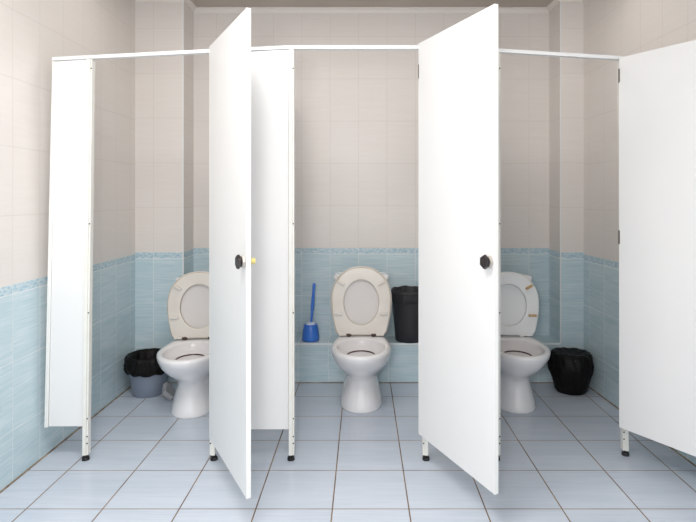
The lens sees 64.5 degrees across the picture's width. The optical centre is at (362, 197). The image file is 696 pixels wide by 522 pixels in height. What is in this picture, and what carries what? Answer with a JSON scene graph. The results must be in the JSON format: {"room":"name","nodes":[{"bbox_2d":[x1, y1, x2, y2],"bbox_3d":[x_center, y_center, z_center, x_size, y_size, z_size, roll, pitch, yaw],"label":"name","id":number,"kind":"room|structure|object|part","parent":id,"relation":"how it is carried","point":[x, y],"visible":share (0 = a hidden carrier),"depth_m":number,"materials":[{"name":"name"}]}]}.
{"room":"public restroom","nodes":[
{"label":"public restroom","id":0,"kind":"room"},
{"bbox_2d":[0,0,134,490],"bbox_3d":[-1.690,-0.057,1.350,0.100,2.774,5.900,0,0,0],"label":"wall","id":1,"kind":"structure","parent":0,"point":[32,32],"depth_m":2.84,"materials":[{"name":"tile"}]},
{"bbox_2d":[0,382,695,492],"bbox_3d":[0.119,1.328,1.183,3.517,0.004,5.565,0,0,0],"label":"trim","id":2,"kind":"structure","parent":1,"relation":"attached to","point":[23,473],"depth_m":3.38,"materials":[{"name":"blue tile"}]},
{"bbox_2d":[0,383,695,521],"bbox_3d":[0.122,1.360,1.350,3.725,0.060,5.900,0,0,0],"label":"floor","id":3,"kind":"structure","parent":0,"point":[562,460],"depth_m":2.66,"materials":[{"name":"tile"}]},
{"bbox_2d":[44,59,94,460],"bbox_3d":[-1.490,0.314,2.800,0.244,2.032,0.042,0,0,0],"label":"wall","id":4,"kind":"structure","parent":3,"relation":"on","point":[68,375],"depth_m":2.79,"materials":[{"name":"white laminate"}]},
{"bbox_3d":[-1.393,0.299,2.800,0.050,2.002,0.042,0,0,0],"label":"post","id":5,"kind":"part","parent":4,"relation":"part of","materials":[{"name":"paint"}]},
{"bbox_2d":[52,45,624,60],"bbox_3d":[0.035,-0.734,2.808,3.217,0.078,0.069,0,0,-1],"label":"rail","id":6,"kind":"object","parent":4,"relation":"on","point":[285,47],"visible":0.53,"depth_m":2.79,"materials":[{"name":"white metal"}]},
{"bbox_2d":[123,348,167,397],"bbox_3d":[-1.464,1.195,3.764,0.316,0.270,0.313,0,0,0],"label":"waste bin","id":7,"kind":"object","parent":3,"relation":"on","point":[147,379],"visible":0.72,"depth_m":3.66,"materials":[{"name":"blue plastic"}]},
{"bbox_2d":[135,2,193,381],"bbox_3d":[-1.466,-0.057,4.082,0.348,2.774,0.235,0,0,0],"label":"wall pier","id":8,"kind":"object","parent":3,"relation":"on","point":[158,25],"visible":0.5,"depth_m":3.96,"materials":[{"name":"tile"}]},
{"bbox_2d":[183,2,183,274],"bbox_3d":[-1.294,-0.199,3.967,0.008,2.490,0.008,0,0,0],"label":"trim","id":9,"kind":"structure","parent":8,"relation":"attached to","point":[183,2],"depth_m":3.96,"materials":[{"name":"white"}]},
{"bbox_2d":[162,382,173,399],"bbox_3d":[-1.290,1.277,3.650,0.071,0.103,0.118,0,0,-16],"label":"carton","id":10,"kind":"object","parent":3,"relation":"on","point":[168,390],"visible":1,"depth_m":3.63,"materials":[{"name":"white cardboard"}]},
{"bbox_2d":[156,271,208,418],"bbox_3d":[-1.073,0.909,3.502,0.414,0.842,0.750,0,0,-5],"label":"toilet","id":11,"kind":"object","parent":3,"relation":"on","point":[185,359],"visible":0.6,"depth_m":3.53,"materials":[{"name":"white ceramic"}]},
{"bbox_3d":[-1.070,1.129,3.473,0.380,0.402,0.691,0,0,-5],"label":"bowl","id":12,"kind":"part","parent":11,"relation":"part of","materials":[{"name":"white ceramic"}]},
{"bbox_3d":[-1.084,0.705,3.635,0.400,0.425,0.061,0,0,-5],"label":"seat","id":13,"kind":"part","parent":11,"relation":"part of","materials":[{"name":"plastic"}]},
{"bbox_3d":[-1.086,0.707,3.657,0.414,0.439,0.064,0,0,-5],"label":"lid","id":14,"kind":"part","parent":11,"relation":"part of","materials":[{"name":"plastic"}]},
{"bbox_2d":[209,8,294,498],"bbox_3d":[-0.561,0.285,3.195,0.429,2.090,2.006,0,0,0],"label":"wall","id":15,"kind":"structure","parent":3,"relation":"on","point":[252,93],"depth_m":2.76,"materials":[{"name":"white laminate"}]},
{"bbox_3d":[-0.761,0.283,2.800,0.027,2.034,0.042,0,0,0],"label":"post","id":16,"kind":"part","parent":15,"relation":"part of","materials":[{"name":"metal"}]},
{"bbox_3d":[-0.610,0.221,2.486,0.018,1.960,0.636,0,0,-28],"label":"door","id":17,"kind":"part","parent":15,"relation":"part of","materials":[{"name":"white laminate"}]},
{"bbox_3d":[-0.499,0.257,2.218,0.021,0.060,0.054,0,0,-28],"label":"knob","id":18,"kind":"part","parent":15,"relation":"part of","materials":[{"name":"black"}]},
{"bbox_3d":[-0.361,0.274,2.800,0.027,2.052,0.042,0,0,0],"label":"post","id":19,"kind":"part","parent":15,"relation":"part of","materials":[{"name":"paint"}]},
{"bbox_2d":[331,266,391,413],"bbox_3d":[-0.012,0.897,3.584,0.414,0.866,0.750,0,0,0],"label":"toilet","id":20,"kind":"object","parent":3,"relation":"on","point":[361,297],"visible":1,"depth_m":3.69,"materials":[{"name":"white ceramic"}]},
{"bbox_3d":[-0.012,1.129,3.554,0.380,0.402,0.691,0,0,0],"label":"bowl","id":21,"kind":"part","parent":20,"relation":"part of","materials":[{"name":"white ceramic"}]},
{"bbox_3d":[-0.012,0.693,3.714,0.400,0.448,0.056,0,0,0],"label":"seat","id":22,"kind":"part","parent":20,"relation":"part of","materials":[{"name":"plastic"}]},
{"bbox_3d":[-0.012,0.695,3.737,0.414,0.463,0.059,0,0,0],"label":"lid","id":23,"kind":"part","parent":20,"relation":"part of","materials":[{"name":"plastic"}]},
{"bbox_3d":[-0.012,0.544,3.864,0.380,0.041,0.191,0,0,0],"label":"cistern lid","id":24,"kind":"part","parent":20,"relation":"part of","materials":[{"name":"white ceramic"}]},
{"bbox_2d":[295,335,559,381],"bbox_3d":[0.064,1.188,4.083,2.712,0.283,0.234,0,0,0],"label":"wall ledge","id":25,"kind":"object","parent":3,"relation":"on","point":[313,363],"visible":0.21,"depth_m":3.97,"materials":[{"name":"tile"}]},
{"bbox_2d":[302,283,318,341],"bbox_3d":[-0.385,0.835,4.055,0.127,0.418,0.127,0,0,0],"label":"toilet brush","id":26,"kind":"object","parent":25,"relation":"on","point":[310,333],"visible":1,"depth_m":4.02,"materials":[{"name":"blue plastic"}]},
{"bbox_3d":[-0.369,0.772,4.055,0.040,0.292,0.014,0,0,0],"label":"handle","id":27,"kind":"part","parent":26,"relation":"part of","materials":[{"name":"blue plastic"}]},
{"bbox_2d":[391,285,418,342],"bbox_3d":[0.342,0.854,4.058,0.274,0.380,0.278,0,0,0],"label":"waste bin","id":28,"kind":"object","parent":25,"relation":"on","point":[405,299],"visible":0.75,"depth_m":3.95,"materials":[{"name":"grey plastic"}]},
{"bbox_2d":[295,343,559,344],"bbox_3d":[0.064,1.051,3.969,2.712,0.014,0.016,0,0,0],"label":"trim","id":29,"kind":"structure","parent":25,"relation":"attached to","point":[295,343],"depth_m":3.96,"materials":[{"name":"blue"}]},
{"bbox_2d":[418,4,499,494],"bbox_3d":[0.486,0.278,3.194,0.420,2.105,2.008,0,0,0],"label":"door","id":30,"kind":"structure","parent":3,"relation":"on","point":[459,65],"depth_m":2.42,"materials":[{"name":"white laminate"}]},
{"bbox_3d":[0.309,0.274,2.800,0.039,2.052,0.042,0,0,0],"label":"post","id":31,"kind":"part","parent":30,"relation":"part of","materials":[{"name":"metal"}]},
{"bbox_3d":[0.492,0.257,2.216,0.021,0.060,0.054,0,0,-23],"label":"knob","id":32,"kind":"part","parent":30,"relation":"part of","materials":[{"name":"black"}]},
{"bbox_3d":[0.681,0.282,2.800,0.027,2.036,0.042,0,0,0],"label":"post","id":33,"kind":"part","parent":30,"relation":"part of","materials":[{"name":"paint"}]},
{"bbox_2d":[500,272,550,413],"bbox_3d":[0.977,0.916,3.579,0.414,0.828,0.750,0,0,2],"label":"toilet","id":34,"kind":"object","parent":3,"relation":"on","point":[522,355],"visible":0.58,"depth_m":3.60,"materials":[{"name":"white ceramic"}]},
{"bbox_3d":[0.982,0.712,3.711,0.400,0.411,0.060,0,0,2],"label":"seat","id":35,"kind":"part","parent":34,"relation":"part of","materials":[{"name":"white plastic"}]},
{"bbox_3d":[0.983,0.714,3.734,0.414,0.425,0.063,0,0,2],"label":"lid","id":36,"kind":"part","parent":34,"relation":"part of","materials":[{"name":"white plastic"}]},
{"bbox_3d":[0.987,0.552,3.858,0.353,0.041,0.191,0,0,2],"label":"cistern lid","id":37,"kind":"part","parent":34,"relation":"part of","materials":[{"name":"white ceramic"}]},
{"bbox_3d":[0.976,1.129,3.550,0.380,0.402,0.691,0,0,2],"label":"bowl","id":38,"kind":"part","parent":34,"relation":"part of","materials":[{"name":"white ceramic"}]},
{"bbox_2d":[549,2,583,349],"bbox_3d":[1.509,-0.057,4.082,0.178,2.774,0.235,0,0,0],"label":"wall pier","id":39,"kind":"object","parent":3,"relation":"on","point":[572,13],"visible":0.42,"depth_m":3.96,"materials":[{"name":"tile"}]},
{"bbox_2d":[560,2,560,342],"bbox_3d":[1.422,-0.199,3.967,0.008,2.490,0.008,0,0,0],"label":"trim","id":40,"kind":"structure","parent":39,"relation":"attached to","point":[560,2],"depth_m":3.96,"materials":[{"name":"white"}]},
{"bbox_2d":[547,347,593,395],"bbox_3d":[1.432,1.191,3.799,0.302,0.278,0.298,0,0,0],"label":"waste bin","id":41,"kind":"object","parent":3,"relation":"on","point":[571,370],"visible":1,"depth_m":3.70,"materials":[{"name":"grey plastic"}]},
{"bbox_2d":[617,40,695,456],"bbox_3d":[1.473,0.307,2.584,0.337,2.046,0.573,0,0,0],"label":"door","id":42,"kind":"structure","parent":3,"relation":"on","point":[656,88],"depth_m":2.63,"materials":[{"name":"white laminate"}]},
{"bbox_3d":[1.342,0.295,2.850,0.047,2.010,0.042,0,0,0],"label":"post","id":43,"kind":"part","parent":42,"relation":"part of","materials":[{"name":"paint"}]},
{"bbox_2d":[194,13,548,334],"bbox_3d":[-0.022,-0.057,4.250,3.235,2.774,0.100,0,0,0],"label":"wall","id":44,"kind":"structure","parent":0,"point":[357,111],"depth_m":4.20,"materials":[{"name":"tile"}]},
{"bbox_2d":[191,0,552,6],"bbox_3d":[0.122,-1.484,1.350,3.725,0.080,5.900,0,0,0],"label":"ceiling","id":45,"kind":"structure","parent":0,"point":[198,3],"depth_m":4.09,"materials":[{"name":"paint"}]},
{"bbox_2d":[584,0,695,464],"bbox_3d":[1.777,-0.057,1.350,0.105,2.774,5.913,0,0,-3],"label":"wall","id":46,"kind":"structure","parent":0,"point":[611,27],"depth_m":3.65,"materials":[{"name":"tile"}]},
{"bbox_2d":[133,0,585,12],"bbox_3d":[0.119,-1.427,1.299,3.517,0.034,5.802,0,0,0],"label":"trim","id":47,"kind":"structure","parent":46,"relation":"attached to","point":[189,3],"depth_m":4.18,"materials":[{"name":"white paint"}]}
]}

